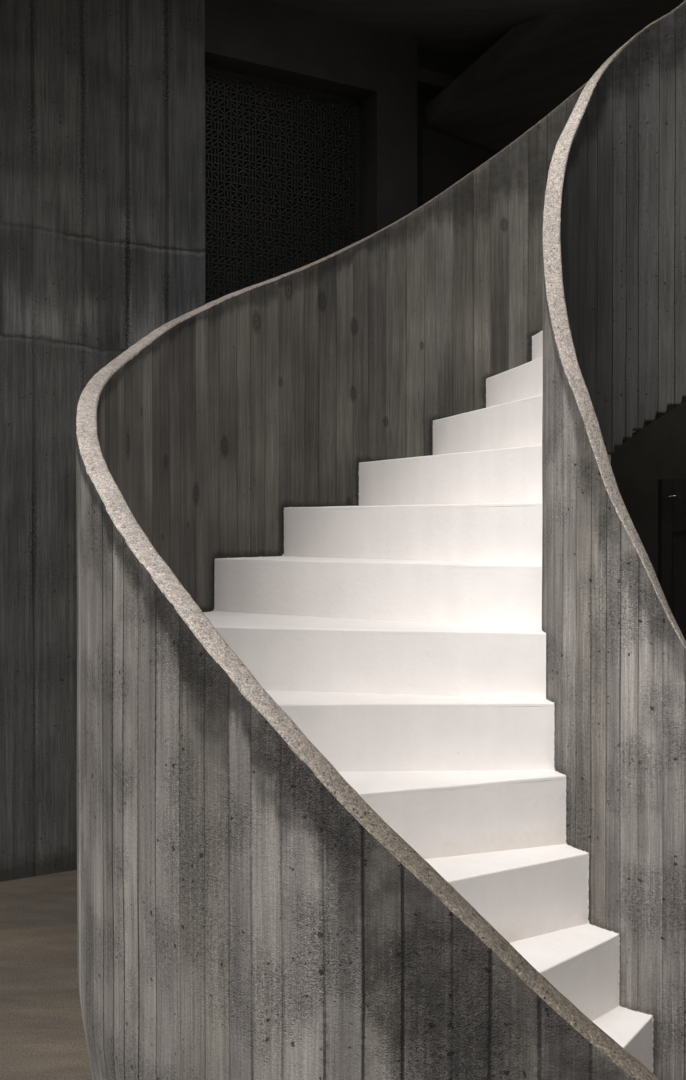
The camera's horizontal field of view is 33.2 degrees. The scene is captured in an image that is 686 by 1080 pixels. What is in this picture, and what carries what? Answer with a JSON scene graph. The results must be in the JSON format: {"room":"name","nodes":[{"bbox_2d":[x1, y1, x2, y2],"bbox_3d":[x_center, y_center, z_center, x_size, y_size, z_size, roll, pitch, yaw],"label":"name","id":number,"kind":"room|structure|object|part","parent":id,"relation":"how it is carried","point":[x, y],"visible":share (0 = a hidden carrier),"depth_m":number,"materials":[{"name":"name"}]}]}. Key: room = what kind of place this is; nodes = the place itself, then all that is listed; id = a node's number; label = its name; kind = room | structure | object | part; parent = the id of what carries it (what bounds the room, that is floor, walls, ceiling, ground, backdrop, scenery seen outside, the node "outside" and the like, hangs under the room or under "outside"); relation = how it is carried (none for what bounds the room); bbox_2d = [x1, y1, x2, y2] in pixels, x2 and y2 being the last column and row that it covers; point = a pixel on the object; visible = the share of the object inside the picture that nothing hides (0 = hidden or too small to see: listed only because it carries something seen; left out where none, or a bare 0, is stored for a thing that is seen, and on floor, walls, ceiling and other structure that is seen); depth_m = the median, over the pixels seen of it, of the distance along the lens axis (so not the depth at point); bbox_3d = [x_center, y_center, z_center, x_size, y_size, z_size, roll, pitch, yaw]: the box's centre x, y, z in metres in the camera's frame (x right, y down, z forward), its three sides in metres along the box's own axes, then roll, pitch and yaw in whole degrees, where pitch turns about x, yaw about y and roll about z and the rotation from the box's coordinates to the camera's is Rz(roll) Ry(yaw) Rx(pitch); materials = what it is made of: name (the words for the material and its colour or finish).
{"room":"stairwell","nodes":[
{"label":"stairwell","id":0,"kind":"room"},
{"bbox_2d":[0,870,91,1079],"bbox_3d":[0.900,1.435,2.268,16.200,0.180,13.500,0,1,0],"label":"floor","id":1,"kind":"structure","parent":0,"point":[42,1033],"depth_m":3.46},
{"bbox_2d":[205,66,360,303],"bbox_3d":[-0.285,-0.375,5.206,0.858,3.366,0.022,0,1,-31],"label":"lattice screen","id":2,"kind":"object","parent":1,"relation":"on","point":[274,152],"visible":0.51,"depth_m":5.17,"materials":[{"name":"metal"}]},
{"bbox_3d":[-0.285,-2.044,5.185,0.858,0.029,0.022,0,1,-31],"label":"frame rail","id":3,"kind":"part","parent":2,"relation":"part of","materials":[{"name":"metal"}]},
{"bbox_3d":[0.069,-0.378,5.422,0.029,3.366,0.022,0,1,-31],"label":"frame rail","id":4,"kind":"part","parent":2,"relation":"part of","materials":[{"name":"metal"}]},
{"bbox_2d":[76,0,685,1079],"bbox_3d":[0.846,-0.488,3.346,3.382,3.645,2.885,-1,1,-39],"label":"spiral staircase","id":5,"kind":"structure","parent":1,"relation":"on","point":[381,647],"depth_m":3.00,"materials":[{"name":"concrete"}]},
{"bbox_2d":[658,479,685,640],"bbox_3d":[2.159,0.486,6.122,0.938,1.620,0.135,0,1,0],"label":"door","id":6,"kind":"structure","parent":1,"relation":"on","point":[671,492],"depth_m":6.12,"materials":[{"name":"paint"}]},
{"bbox_3d":[2.160,-0.072,6.112,0.828,0.054,0.014,0,1,0],"label":"rail","id":7,"kind":"part","parent":6,"relation":"part of","materials":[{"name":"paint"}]},
{"bbox_2d":[0,0,204,881],"bbox_3d":[-2.088,-0.505,4.077,3.387,3.654,0.234,0,1,-31],"label":"wall","id":8,"kind":"structure","parent":0,"point":[102,102],"depth_m":4.54,"materials":[{"name":"concrete"}]},
{"bbox_2d":[205,0,416,100],"bbox_3d":[-0.172,-2.204,5.214,1.091,0.284,0.216,0,1,-31],"label":"beam","id":9,"kind":"structure","parent":8,"relation":"attached to","point":[264,39],"depth_m":5.11,"materials":[{"name":"concrete"}]},
{"bbox_2d":[206,0,684,207],"bbox_3d":[-2.151,-2.453,3.659,10.098,0.252,9.540,0,1,0],"label":"ceiling","id":10,"kind":"structure","parent":0,"point":[450,35],"depth_m":5.24,"materials":[{"name":"black"}]},
{"bbox_2d":[206,208,685,577],"bbox_3d":[0.900,-0.559,8.364,12.600,3.654,0.180,0,1,0],"label":"wall","id":11,"kind":"structure","parent":0,"point":[657,451],"depth_m":8.27,"materials":[{"name":"black"}]},
{"bbox_2d":[417,127,493,207],"bbox_3d":[0.882,-0.362,6.260,0.180,3.312,1.620,1,1,44],"label":"wall","id":12,"kind":"structure","parent":0,"point":[442,160],"depth_m":5.69,"materials":[{"name":"concrete"}]},
{"bbox_2d":[352,92,416,243],"bbox_3d":[0.197,-0.380,5.462,0.225,3.370,0.216,0,1,-31],"label":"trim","id":13,"kind":"structure","parent":12,"relation":"attached to","point":[388,122],"depth_m":5.35,"materials":[{"name":"concrete"}]},
{"bbox_2d":[417,67,456,99],"bbox_3d":[0.999,-2.198,5.897,1.620,0.063,0.162,0,1,-31],"label":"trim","id":14,"kind":"structure","parent":12,"relation":"attached to","point":[430,84],"depth_m":5.48,"materials":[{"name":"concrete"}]},
{"bbox_2d":[424,13,629,150],"bbox_3d":[1.322,-2.230,5.796,1.046,0.418,1.588,1,1,44],"label":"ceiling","id":15,"kind":"structure","parent":12,"relation":"attached to","point":[539,63],"depth_m":5.47,"materials":[{"name":"black"}]}
]}

